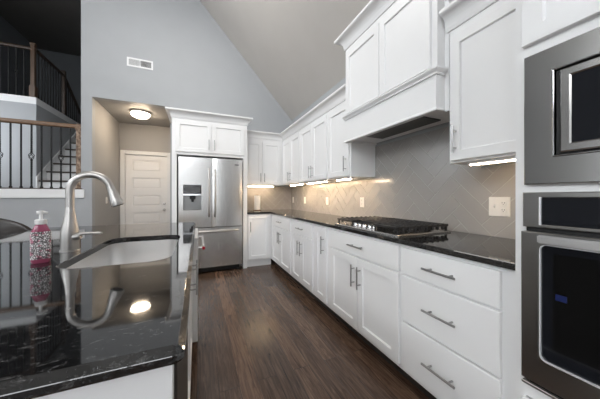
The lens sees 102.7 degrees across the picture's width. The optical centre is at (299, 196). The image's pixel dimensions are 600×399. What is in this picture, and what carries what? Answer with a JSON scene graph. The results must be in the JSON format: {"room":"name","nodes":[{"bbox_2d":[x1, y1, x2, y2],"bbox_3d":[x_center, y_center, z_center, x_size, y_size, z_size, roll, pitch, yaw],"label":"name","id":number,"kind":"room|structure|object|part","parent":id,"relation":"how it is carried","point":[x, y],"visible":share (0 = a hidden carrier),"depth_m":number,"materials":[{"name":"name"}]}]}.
{"room":"kitchen","nodes":[
{"label":"kitchen","id":0,"kind":"room"},
{"bbox_2d":[0,15,36,95],"bbox_3d":[-6.718,-1.540,4.767,0.120,5.410,4.560,0,0,-23],"label":"wall","id":1,"kind":"structure","parent":0,"point":[8,33],"depth_m":6.02,"materials":[{"name":"paint"}]},
{"bbox_2d":[0,100,39,187],"bbox_3d":[-5.716,-0.300,4.368,1.410,2.930,0.120,0,0,-23],"label":"wall","id":2,"kind":"structure","parent":0,"point":[8,109],"depth_m":4.50,"materials":[{"name":"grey paint"}]},
{"bbox_2d":[0,93,78,123],"bbox_3d":[-6.300,-1.830,5.739,1.410,0.130,3.100,0,0,-23],"label":"floor","id":3,"kind":"structure","parent":0,"point":[5,97],"depth_m":4.58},
{"bbox_2d":[0,41,80,123],"bbox_3d":[-6.081,-2.415,5.232,1.395,1.040,2.005,0,0,-23],"label":"balcony railing","id":4,"kind":"object","parent":3,"relation":"on","point":[64,84],"visible":0.76,"depth_m":4.91,"materials":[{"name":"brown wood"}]},
{"bbox_3d":[-5.115,-2.415,4.603,0.090,1.040,0.090,0,0,-23],"label":"newel post","id":5,"kind":"part","parent":4,"relation":"part of","materials":[{"name":"brown wood"}]},
{"bbox_3d":[-5.529,-2.415,5.611,0.080,1.040,0.080,0,0,-23],"label":"newel post","id":6,"kind":"part","parent":4,"relation":"part of","materials":[{"name":"brown wood"}]},
{"bbox_2d":[0,0,80,55],"bbox_3d":[-5.470,-4.275,5.365,2.885,0.060,4.680,0,0,-23],"label":"ceiling","id":7,"kind":"structure","parent":0,"point":[52,25],"depth_m":5.82,"materials":[{"name":"paint"}]},
{"bbox_2d":[40,107,75,171],"bbox_3d":[-5.731,-0.300,6.047,0.120,2.930,2.980,0,0,-23],"label":"wall","id":8,"kind":"structure","parent":0,"point":[45,115],"depth_m":5.07,"materials":[{"name":"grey paint"}]},
{"bbox_2d":[37,49,80,123],"bbox_3d":[-6.364,-1.540,7.462,2.885,5.410,0.120,0,0,-23],"label":"wall","id":9,"kind":"structure","parent":0,"point":[71,64],"depth_m":7.10,"materials":[{"name":"paint"}]},
{"bbox_2d":[95,100,118,225],"bbox_3d":[-4.180,-1.540,5.849,0.132,5.410,4.560,0,0,-23],"label":"wall","id":10,"kind":"structure","parent":0,"point":[106,125],"depth_m":4.20,"materials":[{"name":"beige paint"}]},
{"bbox_2d":[96,100,169,126],"bbox_3d":[-2.955,-1.555,4.643,1.175,0.060,1.380,0,0,-23],"label":"ceiling","id":11,"kind":"structure","parent":0,"point":[120,112],"depth_m":4.41,"materials":[{"name":"beige paint"}]},
{"bbox_2d":[129,109,150,118],"bbox_3d":[-2.882,-1.462,4.337,0.336,0.127,0.336,0,0,-23],"label":"ceiling lamp","id":12,"kind":"object","parent":11,"relation":"attached to","point":[138,113],"visible":1,"depth_m":4.25,"materials":[{"name":"white glass"}]},
{"bbox_3d":[-2.882,-1.456,4.337,0.296,0.079,0.296,0,0,-23],"label":"lamp shade","id":13,"kind":"part","parent":12,"relation":"part of","materials":[{"name":"white glass"}]},
{"bbox_2d":[119,122,169,224],"bbox_3d":[-3.202,-0.180,5.223,1.175,2.690,0.120,0,0,-23],"label":"wall","id":14,"kind":"structure","parent":0,"point":[134,137],"depth_m":5.10,"materials":[{"name":"beige paint"}]},
{"bbox_2d":[120,150,169,224],"bbox_3d":[-3.278,0.102,5.131,0.926,2.125,0.048,0,0,-23],"label":"trim","id":15,"kind":"structure","parent":14,"relation":"attached to","point":[122,152],"depth_m":4.99,"materials":[{"name":"white wood"}]},
{"bbox_2d":[125,154,166,223],"bbox_3d":[-3.280,0.141,5.136,0.762,2.038,0.118,0,0,-23],"label":"door","id":16,"kind":"structure","parent":14,"relation":"in","point":[145,176],"depth_m":5.14,"materials":[{"name":"white wood"}]},
{"bbox_2d":[0,0,291,228],"bbox_3d":[-3.858,-2.389,3.439,7.960,7.108,0.128,0,0,-23],"label":"wall","id":17,"kind":"structure","parent":0,"point":[196,66],"depth_m":4.02,"materials":[{"name":"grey paint"}]},
{"bbox_2d":[0,189,84,197],"bbox_3d":[-4.515,-0.043,3.163,2.675,0.127,0.160,0,0,-23],"label":"trim","id":18,"kind":"structure","parent":17,"relation":"on","point":[4,193],"depth_m":3.41,"materials":[{"name":"white wood"}]},
{"bbox_2d":[0,117,81,188],"bbox_3d":[-4.514,-0.602,3.142,2.640,0.990,0.106,0,0,-23],"label":"stair railing","id":19,"kind":"object","parent":18,"relation":"on","point":[77,127],"visible":0.97,"depth_m":3.47,"materials":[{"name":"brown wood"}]},
{"bbox_3d":[-4.548,-1.056,3.127,2.565,0.062,0.064,0,0,-23],"label":"handrail","id":20,"kind":"part","parent":19,"relation":"part of","materials":[{"name":"brown wood"}]},
{"bbox_3d":[-4.514,-0.115,3.142,2.640,0.016,0.090,0,0,-23],"label":"rail","id":21,"kind":"part","parent":19,"relation":"part of","materials":[{"name":"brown wood"}]},
{"bbox_3d":[-3.346,-0.610,3.639,0.066,0.974,0.106,0,0,-23],"label":"newel post","id":22,"kind":"part","parent":19,"relation":"part of","materials":[{"name":"brown wood"}]},
{"bbox_2d":[127,57,152,69],"bbox_3d":[-2.603,-2.165,3.908,0.360,0.144,0.008,0,0,-23],"label":"air vent","id":23,"kind":"object","parent":17,"relation":"in","point":[133,62],"visible":1,"depth_m":3.90,"materials":[{"name":"white metal"}]},
{"bbox_2d":[247,138,281,185],"bbox_3d":[-0.716,-0.621,4.486,0.717,0.828,0.422,0,0,-23],"label":"upper cabinet","id":24,"kind":"object","parent":17,"relation":"attached to","point":[264,157],"visible":0.92,"depth_m":4.33,"materials":[{"name":"white wood"}]},
{"bbox_3d":[-0.825,-0.603,4.263,0.306,0.765,0.020,0,0,-23],"label":"door","id":25,"kind":"part","parent":24,"relation":"part of","materials":[{"name":"white wood"}]},
{"bbox_2d":[248,185,273,186],"bbox_3d":[-0.737,-0.196,4.534,0.500,0.022,0.032,0,0,-23],"label":"light","id":26,"kind":"object","parent":24,"relation":"attached to","point":[248,185],"visible":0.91,"depth_m":4.49,"materials":[{"name":"white plastic"}]},
{"bbox_3d":[-0.523,-0.603,4.392,0.338,0.765,0.020,0,0,-23],"label":"door","id":27,"kind":"part","parent":24,"relation":"part of","materials":[{"name":"white wood"}]},
{"bbox_2d":[200,0,369,120],"bbox_3d":[-1.949,-3.768,-1.038,8.200,4.670,9.860,0,0,-23],"label":"ceiling","id":28,"kind":"structure","parent":0,"point":[289,45],"depth_m":3.52,"materials":[{"name":"grey paint"}]},
{"bbox_2d":[190,259,429,398],"bbox_3d":[-2.867,1.215,1.115,8.200,0.100,14.540,0,0,-23],"label":"floor","id":29,"kind":"structure","parent":0,"point":[262,335],"depth_m":1.83,"materials":[{"name":"brown wood"}]},
{"bbox_2d":[0,218,31,235],"bbox_3d":[-2.338,0.643,1.634,0.611,1.047,0.583,0,0,-23],"label":"bar stool","id":30,"kind":"object","parent":29,"relation":"on","point":[7,227],"visible":0.21,"depth_m":1.90,"materials":[{"name":"leather"}]},
{"bbox_2d":[34,329,187,398],"bbox_3d":[-0.717,0.727,0.526,0.834,0.876,0.569,0,0,-23],"label":"base cabinet","id":31,"kind":"object","parent":29,"relation":"on","point":[171,381],"visible":0.23,"depth_m":0.41,"materials":[{"name":"white wood"}]},
{"bbox_2d":[0,222,195,398],"bbox_3d":[-1.175,0.274,1.211,1.172,0.030,2.230,0,0,-23],"label":"countertop","id":32,"kind":"structure","parent":31,"relation":"on","point":[62,329],"depth_m":0.54,"materials":[{"name":"black stone"}]},
{"bbox_2d":[30,210,51,263],"bbox_3d":[-1.021,0.157,0.946,0.059,0.204,0.042,0,0,-41],"label":"soap bottle","id":33,"kind":"object","parent":32,"relation":"on","point":[41,234],"visible":1,"depth_m":0.93,"materials":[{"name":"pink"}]},
{"bbox_2d":[59,171,124,252],"bbox_3d":[-1.017,0.067,1.181,0.250,0.384,0.073,0,0,-23],"label":"kitchen faucet","id":34,"kind":"object","parent":32,"relation":"on","point":[70,236],"visible":1,"depth_m":1.14,"materials":[{"name":"grey metal"}]},
{"bbox_3d":[-1.014,0.180,1.159,0.098,0.020,0.017,0,0,-24],"label":"lever","id":35,"kind":"part","parent":34,"relation":"part of","materials":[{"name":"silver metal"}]},
{"bbox_2d":[66,239,177,268],"bbox_3d":[-0.851,0.398,1.241,0.425,0.214,0.764,0,0,-23],"label":"sink","id":36,"kind":"object","parent":32,"relation":"in","point":[153,250],"visible":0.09,"depth_m":1.53,"materials":[{"name":"metal"}]},
{"bbox_3d":[-0.611,0.727,0.272,0.830,0.876,0.020,0,0,-23],"label":"panel","id":37,"kind":"part","parent":31,"relation":"part of","materials":[{"name":"white wood"}]},
{"bbox_3d":[-0.348,0.672,0.700,0.020,0.734,0.530,0,0,-23],"label":"panel","id":38,"kind":"part","parent":31,"relation":"part of","materials":[{"name":"white wood"}]},
{"bbox_2d":[188,260,197,398],"bbox_3d":[-0.964,0.727,1.181,0.853,0.876,0.828,0,0,-23],"label":"base cabinet","id":39,"kind":"object","parent":29,"relation":"on","point":[196,264],"visible":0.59,"depth_m":1.31,"materials":[{"name":"white wood"}]},
{"bbox_3d":[-0.536,0.672,1.140,0.020,0.734,0.407,0,0,-23],"label":"door","id":40,"kind":"part","parent":39,"relation":"part of","materials":[{"name":"white wood"}]},
{"bbox_3d":[-0.698,0.672,1.520,0.020,0.734,0.407,0,0,-23],"label":"door","id":41,"kind":"part","parent":39,"relation":"part of","materials":[{"name":"white wood"}]},
{"bbox_3d":[-0.576,0.450,1.304,0.043,0.170,0.012,0,0,-23],"label":"handle","id":42,"kind":"part","parent":39,"relation":"part of","materials":[{"name":"silver metal"}]},
{"bbox_2d":[192,228,204,341],"bbox_3d":[-1.132,0.731,1.893,0.702,0.868,0.602,0,0,-23],"label":"dishwasher","id":43,"kind":"object","parent":29,"relation":"on","point":[196,247],"visible":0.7,"depth_m":1.73,"materials":[{"name":"silver metal"}]},
{"bbox_3d":[-0.882,0.674,1.999,0.053,0.751,0.594,0,0,-23],"label":"door","id":44,"kind":"part","parent":43,"relation":"part of","materials":[{"name":"silver metal"}]},
{"bbox_3d":[-0.820,0.380,2.026,0.021,0.022,0.550,0,0,-23],"label":"handle","id":45,"kind":"part","parent":43,"relation":"part of","materials":[{"name":"silver metal"}]},
{"bbox_2d":[172,117,246,268],"bbox_3d":[-1.483,-0.015,3.982,1.084,2.360,0.747,0,0,-23],"label":"tall cabinet","id":46,"kind":"object","parent":29,"relation":"on","point":[190,138],"visible":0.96,"depth_m":3.68,"materials":[{"name":"white wood"}]},
{"bbox_3d":[-1.586,-0.890,3.585,0.491,0.460,0.020,0,0,-23],"label":"door","id":47,"kind":"part","parent":46,"relation":"part of","materials":[{"name":"white wood"}]},
{"bbox_2d":[165,107,252,125],"bbox_3d":[-1.479,-1.208,3.972,1.244,0.115,0.768,0,0,-23],"label":"trim","id":48,"kind":"structure","parent":46,"relation":"attached to","point":[171,112],"depth_m":3.64,"materials":[{"name":"white wood"}]},
{"bbox_3d":[-1.129,-0.890,3.780,0.491,0.460,0.020,0,0,-23],"label":"door","id":49,"kind":"part","parent":46,"relation":"part of","materials":[{"name":"white wood"}]},
{"bbox_2d":[178,156,241,272],"bbox_3d":[-1.462,0.292,3.938,0.910,1.745,0.768,0,0,-23],"label":"refrigerator","id":50,"kind":"object","parent":29,"relation":"on","point":[209,189],"visible":0.94,"depth_m":3.65,"materials":[{"name":"silver metal"}]},
{"bbox_2d":[183,194,201,195],"bbox_3d":[-1.591,-0.026,3.549,0.249,0.027,0.043,0,0,-23],"label":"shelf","id":51,"kind":"object","parent":50,"relation":"attached to","point":[183,194],"depth_m":3.53,"materials":[{"name":"silver metal"}]},
{"bbox_3d":[-1.561,-0.060,3.586,0.452,1.040,0.074,0,0,-23],"label":"door","id":52,"kind":"part","parent":50,"relation":"part of","materials":[{"name":"silver metal"}]},
{"bbox_3d":[-1.365,-0.055,3.605,0.024,0.741,0.079,0,0,-23],"label":"handle","id":53,"kind":"part","parent":50,"relation":"part of","materials":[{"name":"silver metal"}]},
{"bbox_3d":[-1.287,-0.055,3.639,0.024,0.741,0.079,0,0,-23],"label":"handle","id":54,"kind":"part","parent":50,"relation":"part of","materials":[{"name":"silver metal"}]},
{"bbox_3d":[-1.327,0.525,3.622,0.791,0.027,0.080,0,0,-23],"label":"handle","id":55,"kind":"part","parent":50,"relation":"part of","materials":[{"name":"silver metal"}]},
{"bbox_3d":[-1.349,0.771,3.674,0.910,0.598,0.078,0,0,-23],"label":"freezer drawer","id":56,"kind":"part","parent":50,"relation":"part of","materials":[{"name":"silver metal"}]},
{"bbox_3d":[-1.138,-0.060,3.764,0.452,1.040,0.078,0,0,-23],"label":"door","id":57,"kind":"part","parent":50,"relation":"part of","materials":[{"name":"silver metal"}]},
{"bbox_2d":[247,214,270,266],"bbox_3d":[-0.799,0.728,4.295,0.416,0.874,0.707,0,0,-23],"label":"base cabinet","id":58,"kind":"object","parent":29,"relation":"on","point":[258,225],"visible":0.79,"depth_m":4.02,"materials":[{"name":"white wood"}]},
{"bbox_2d":[271,214,296,282],"bbox_3d":[-0.041,0.728,3.766,0.677,0.874,0.988,0,0,-23],"label":"base cabinet","id":59,"kind":"object","parent":29,"relation":"on","point":[281,227],"visible":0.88,"depth_m":3.54,"materials":[{"name":"white wood"}]},
{"bbox_3d":[-0.374,0.758,3.810,0.020,0.562,0.417,0,0,-23],"label":"door","id":60,"kind":"part","parent":59,"relation":"part of","materials":[{"name":"white wood"}]},
{"bbox_3d":[-0.291,0.387,3.615,0.020,0.156,0.840,0,0,-23],"label":"drawer","id":61,"kind":"part","parent":59,"relation":"part of","materials":[{"name":"white wood"}]},
{"bbox_3d":[-0.208,0.758,3.421,0.020,0.562,0.417,0,0,-23],"label":"door","id":62,"kind":"part","parent":59,"relation":"part of","materials":[{"name":"white wood"}]},
{"bbox_2d":[292,219,319,302],"bbox_3d":[0.283,0.728,3.007,0.677,0.874,0.658,0,0,-23],"label":"base cabinet","id":63,"kind":"object","parent":29,"relation":"on","point":[302,231],"visible":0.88,"depth_m":2.83,"materials":[{"name":"white wood"}]},
{"bbox_3d":[-0.042,0.758,3.030,0.020,0.562,0.302,0,0,-23],"label":"door","id":64,"kind":"part","parent":63,"relation":"part of","materials":[{"name":"white wood"}]},
{"bbox_3d":[0.019,0.387,2.889,0.020,0.156,0.610,0,0,-23],"label":"drawer","id":65,"kind":"part","parent":63,"relation":"part of","materials":[{"name":"white wood"}]},
{"bbox_3d":[0.079,0.758,2.747,0.020,0.562,0.302,0,0,-23],"label":"door","id":66,"kind":"part","parent":63,"relation":"part of","materials":[{"name":"white wood"}]},
{"bbox_2d":[314,224,336,316],"bbox_3d":[0.479,0.728,2.547,0.677,0.874,0.338,0,0,-23],"label":"base cabinet","id":67,"kind":"object","parent":29,"relation":"on","point":[321,233],"visible":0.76,"depth_m":2.41,"materials":[{"name":"white wood"}]},
{"bbox_3d":[0.212,0.674,2.436,0.020,0.730,0.245,0,0,-23],"label":"door","id":68,"kind":"part","parent":67,"relation":"part of","materials":[{"name":"white wood"}]},
{"bbox_2d":[330,228,410,381],"bbox_3d":[0.717,0.728,1.989,0.677,0.874,0.871,0,0,-23],"label":"base cabinet","id":69,"kind":"object","parent":29,"relation":"on","point":[366,273],"visible":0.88,"depth_m":1.74,"materials":[{"name":"white wood"}]},
{"bbox_3d":[0.372,0.758,2.061,0.020,0.562,0.410,0,0,-23],"label":"door","id":70,"kind":"part","parent":69,"relation":"part of","materials":[{"name":"white wood"}]},
{"bbox_3d":[0.414,0.620,1.892,0.043,0.170,0.012,0,0,-23],"label":"handle","id":71,"kind":"part","parent":69,"relation":"part of","materials":[{"name":"silver metal"}]},
{"bbox_3d":[0.443,0.620,1.823,0.043,0.170,0.012,0,0,-23],"label":"handle","id":72,"kind":"part","parent":69,"relation":"part of","materials":[{"name":"silver metal"}]},
{"bbox_3d":[0.453,0.387,1.869,0.020,0.156,0.827,0,0,-23],"label":"drawer","id":73,"kind":"part","parent":69,"relation":"part of","materials":[{"name":"white wood"}]},
{"bbox_3d":[0.535,0.758,1.677,0.020,0.562,0.410,0,0,-23],"label":"door","id":74,"kind":"part","parent":69,"relation":"part of","materials":[{"name":"white wood"}]},
{"bbox_2d":[402,245,514,398],"bbox_3d":[1.004,0.728,1.317,0.677,0.874,0.587,0,0,-23],"label":"base cabinet","id":75,"kind":"object","parent":29,"relation":"on","point":[458,314],"visible":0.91,"depth_m":1.15,"materials":[{"name":"white wood"}]},
{"bbox_2d":[247,209,514,270],"bbox_3d":[0.150,0.274,2.855,1.027,0.030,4.087,0,0,-23],"label":"countertop","id":76,"kind":"structure","parent":75,"relation":"on","point":[490,250],"depth_m":1.40,"materials":[{"name":"black stone"}]},
{"bbox_2d":[253,194,260,210],"bbox_3d":[-0.792,0.110,4.446,0.150,0.299,0.150,0,0,-23],"label":"paper towel","id":77,"kind":"object","parent":76,"relation":"on","point":[256,198],"visible":1,"depth_m":4.39,"materials":[{"name":"white paper"}]},
{"bbox_2d":[335,216,450,236],"bbox_3d":[0.710,0.226,1.982,0.530,0.066,0.760,0,0,-23],"label":"gas cooktop","id":78,"kind":"object","parent":76,"relation":"in","point":[395,227],"visible":1,"depth_m":1.76,"materials":[{"name":"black metal"}]},
{"bbox_3d":[0.703,0.899,1.214,0.043,0.012,0.180,0,0,-23],"label":"handle","id":79,"kind":"part","parent":75,"relation":"part of","materials":[{"name":"silver metal"}]},
{"bbox_3d":[0.703,0.612,1.214,0.043,0.012,0.180,0,0,-23],"label":"handle","id":80,"kind":"part","parent":75,"relation":"part of","materials":[{"name":"silver metal"}]},
{"bbox_3d":[0.703,0.387,1.214,0.043,0.012,0.180,0,0,-23],"label":"handle","id":81,"kind":"part","parent":75,"relation":"part of","materials":[{"name":"silver metal"}]},
{"bbox_3d":[0.728,0.899,1.225,0.020,0.280,0.513,0,0,-23],"label":"drawer","id":82,"kind":"part","parent":75,"relation":"part of","materials":[{"name":"white wood"}]},
{"bbox_3d":[0.728,0.612,1.225,0.020,0.270,0.513,0,0,-23],"label":"drawer","id":83,"kind":"part","parent":75,"relation":"part of","materials":[{"name":"white wood"}]},
{"bbox_3d":[0.728,0.387,1.225,0.020,0.156,0.513,0,0,-23],"label":"drawer","id":84,"kind":"part","parent":75,"relation":"part of","materials":[{"name":"white wood"}]},
{"bbox_2d":[515,0,599,398],"bbox_3d":[1.258,-0.060,0.668,0.717,2.450,0.802,0,0,-23],"label":"oven tower","id":85,"kind":"object","parent":29,"relation":"on","point":[540,25],"visible":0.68,"depth_m":0.87,"materials":[{"name":"white wood"}]},
{"bbox_2d":[521,191,599,398],"bbox_3d":[1.177,0.330,0.630,0.540,0.690,0.745,0,0,-23],"label":"wall oven","id":86,"kind":"object","parent":85,"relation":"in","point":[560,243],"visible":1,"depth_m":0.78,"materials":[{"name":"silver metal"}]},
{"bbox_3d":[0.969,0.670,0.541,0.030,0.010,0.745,0,0,-23],"label":"trim","id":87,"kind":"part","parent":86,"relation":"part of","materials":[{"name":"silver metal"}]},
{"bbox_3d":[0.972,0.047,0.542,0.022,0.124,0.745,0,0,-23],"label":"control panel","id":88,"kind":"part","parent":86,"relation":"part of","materials":[{"name":"silver metal"}]},
{"bbox_3d":[0.941,0.145,0.529,0.026,0.028,0.636,0,0,-23],"label":"handle","id":89,"kind":"part","parent":86,"relation":"part of","materials":[{"name":"silver metal"}]},
{"bbox_3d":[0.962,0.363,0.544,0.016,0.396,0.626,0,0,-23],"label":"glass","id":90,"kind":"part","parent":86,"relation":"part of","materials":[{"name":"black glass"}]},
{"bbox_3d":[0.900,-0.893,0.719,0.020,0.684,0.373,0,0,-23],"label":"door","id":91,"kind":"part","parent":85,"relation":"part of","materials":[{"name":"white wood"}]},
{"bbox_2d":[524,27,599,184],"bbox_3d":[1.168,-0.274,0.624,0.462,0.462,0.742,0,0,-23],"label":"microwave","id":92,"kind":"object","parent":85,"relation":"in","point":[577,59],"visible":1,"depth_m":0.78,"materials":[{"name":"silver metal"}]},
{"bbox_3d":[0.986,-0.280,0.549,0.035,0.278,0.567,0,0,-23],"label":"gap panel","id":93,"kind":"part","parent":92,"relation":"part of","materials":[{"name":"black"}]},
{"bbox_3d":[0.962,-0.280,0.540,0.017,0.270,0.539,0,0,-23],"label":"door","id":94,"kind":"part","parent":92,"relation":"part of","materials":[{"name":"silver metal"}]},
{"bbox_2d":[291,0,514,238],"bbox_3d":[1.740,-0.200,0.601,0.128,2.730,9.740,0,0,-23],"label":"wall","id":95,"kind":"structure","parent":0,"point":[415,179],"depth_m":2.06,"materials":[{"name":"tile"}]},
{"bbox_2d":[283,130,318,185],"bbox_3d":[-0.036,-0.621,4.137,0.377,0.828,0.868,0,0,-23],"label":"upper cabinet","id":96,"kind":"object","parent":95,"relation":"attached to","point":[291,145],"visible":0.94,"depth_m":4.01,"materials":[{"name":"white wood"}]},
{"bbox_3d":[-0.237,-0.603,4.253,0.020,0.765,0.389,0,0,-23],"label":"door","id":97,"kind":"part","parent":96,"relation":"part of","materials":[{"name":"white wood"}]},
{"bbox_3d":[-0.079,-0.603,3.884,0.020,0.765,0.403,0,0,-23],"label":"door","id":98,"kind":"part","parent":96,"relation":"part of","materials":[{"name":"white wood"}]},
{"bbox_2d":[247,84,345,140],"bbox_3d":[-0.229,-1.095,3.344,0.718,0.120,2.178,0,0,-23],"label":"trim","id":99,"kind":"structure","parent":96,"relation":"attached to","point":[337,97],"depth_m":3.37,"materials":[{"name":"white wood"}]},
{"bbox_2d":[300,111,346,182],"bbox_3d":[0.299,-0.621,3.351,0.377,0.828,0.838,0,0,-23],"label":"upper cabinet","id":100,"kind":"object","parent":95,"relation":"attached to","point":[314,136],"visible":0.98,"depth_m":3.22,"materials":[{"name":"white wood"}]},
{"bbox_3d":[0.091,-0.603,3.483,0.020,0.765,0.400,0,0,-23],"label":"door","id":101,"kind":"part","parent":100,"relation":"part of","materials":[{"name":"white wood"}]},
{"bbox_2d":[307,180,327,183],"bbox_3d":[0.231,-0.196,3.295,0.036,0.022,0.560,0,0,-23],"label":"light","id":102,"kind":"object","parent":100,"relation":"attached to","point":[323,180],"visible":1,"depth_m":3.24,"materials":[{"name":"white plastic"}]},
{"bbox_3d":[0.251,-0.603,3.109,0.020,0.765,0.400,0,0,-23],"label":"door","id":103,"kind":"part","parent":100,"relation":"part of","materials":[{"name":"white wood"}]},
{"bbox_2d":[328,100,375,179],"bbox_3d":[0.556,-0.621,2.748,0.377,0.828,0.468,0,0,-23],"label":"upper cabinet","id":104,"kind":"object","parent":95,"relation":"attached to","point":[354,160],"visible":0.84,"depth_m":2.60,"materials":[{"name":"white wood"}]},
{"bbox_3d":[0.429,-0.603,2.691,0.020,0.765,0.425,0,0,-23],"label":"door","id":105,"kind":"part","parent":104,"relation":"part of","materials":[{"name":"white wood"}]},
{"bbox_2d":[336,177,351,180],"bbox_3d":[0.490,-0.196,2.688,0.036,0.022,0.280,0,0,-23],"label":"light","id":106,"kind":"object","parent":104,"relation":"attached to","point":[347,178],"visible":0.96,"depth_m":2.65,"materials":[{"name":"white plastic"}]},
{"bbox_2d":[360,197,363,206],"bbox_3d":[0.724,0.067,2.809,0.009,0.116,0.071,0,0,-23],"label":"electrical outlet","id":107,"kind":"object","parent":95,"relation":"attached to","point":[361,198],"visible":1,"depth_m":2.80,"materials":[{"name":"white plastic"}]},
{"bbox_2d":[334,0,478,144],"bbox_3d":[0.805,-1.077,2.042,0.473,1.067,1.191,0,0,-23],"label":"range hood","id":108,"kind":"object","parent":95,"relation":"attached to","point":[398,51],"visible":0.92,"depth_m":1.85,"materials":[{"name":"white wood"}]},
{"bbox_3d":[0.562,-1.131,2.199,0.020,0.608,0.475,0,0,-23],"label":"door","id":109,"kind":"part","parent":108,"relation":"part of","materials":[{"name":"white wood"}]},
{"bbox_3d":[0.805,-1.550,2.042,0.473,0.120,1.191,0,0,-23],"label":"crown","id":110,"kind":"part","parent":108,"relation":"part of","materials":[{"name":"white wood"}]},
{"bbox_3d":[0.680,-0.554,1.982,0.074,0.022,1.033,0,0,-23],"label":"trim","id":111,"kind":"part","parent":108,"relation":"part of","materials":[{"name":"white wood"}]},
{"bbox_3d":[0.675,-0.791,1.969,0.094,0.044,1.053,0,0,-23],"label":"ledge molding","id":112,"kind":"part","parent":108,"relation":"part of","materials":[{"name":"white wood"}]},
{"bbox_3d":[0.750,-1.131,1.760,0.020,0.608,0.466,0,0,-23],"label":"door","id":113,"kind":"part","parent":108,"relation":"part of","materials":[{"name":"white wood"}]},
{"bbox_2d":[450,0,514,165],"bbox_3d":[1.159,-0.621,1.334,0.377,0.828,0.496,0,0,-23],"label":"upper cabinet","id":114,"kind":"object","parent":95,"relation":"attached to","point":[482,48],"visible":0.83,"depth_m":1.32,"materials":[{"name":"white wood"}]},
{"bbox_3d":[0.929,-0.345,1.448,0.043,0.160,0.012,0,0,-23],"label":"handle","id":115,"kind":"part","parent":114,"relation":"part of","materials":[{"name":"silver metal"}]},
{"bbox_2d":[439,0,497,33],"bbox_3d":[1.003,-1.095,1.274,0.075,0.120,0.514,0,0,-23],"label":"trim","id":116,"kind":"structure","parent":114,"relation":"attached to","point":[456,13],"depth_m":1.42,"materials":[{"name":"white wood"}]},
{"bbox_2d":[468,156,514,165],"bbox_3d":[1.084,-0.196,1.294,0.036,0.022,0.330,0,0,-23],"label":"light","id":117,"kind":"object","parent":114,"relation":"attached to","point":[512,158],"visible":0.58,"depth_m":1.32,"materials":[{"name":"white plastic"}]},
{"bbox_2d":[470,159,514,165],"bbox_3d":[1.084,-0.188,1.294,0.022,0.006,0.314,0,0,-23],"label":"diffuser","id":118,"kind":"object","parent":117,"relation":"attached to","point":[489,161],"depth_m":1.33,"materials":[{"name":"white plastic"}]},
{"bbox_2d":[489,197,510,216],"bbox_3d":[1.265,0.065,1.529,0.018,0.125,0.118,0,0,-23],"label":"electrical outlet","id":119,"kind":"object","parent":95,"relation":"attached to","point":[498,206],"visible":1,"depth_m":1.52,"materials":[{"name":"white plastic"}]},
{"bbox_2d":[500,208,506,212],"bbox_3d":[1.276,0.087,1.506,0.003,0.028,0.034,0,0,-23],"label":"receptacle","id":120,"kind":"object","parent":119,"relation":"attached to","point":[502,210],"depth_m":1.50,"materials":[{"name":"white plastic"}]},
{"bbox_2d":[500,201,506,205],"bbox_3d":[1.276,0.043,1.506,0.003,0.028,0.034,0,0,-23],"label":"receptacle","id":121,"kind":"object","parent":119,"relation":"attached to","point":[502,203],"depth_m":1.50,"materials":[{"name":"white plastic"}]},
{"bbox_3d":[-4.848,-0.077,3.891,2.633,0.085,1.440,0,0,-23],"label":"floor","id":122,"kind":"structure","parent":0,"visible":0},
{"bbox_2d":[36,132,75,187],"bbox_3d":[-4.931,-1.137,5.881,1.219,2.035,2.328,0,0,-23],"label":"staircase","id":123,"kind":"structure","parent":122,"relation":"on","point":[66,148],"depth_m":5.10,"materials":[{"name":"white wood"}]}
]}

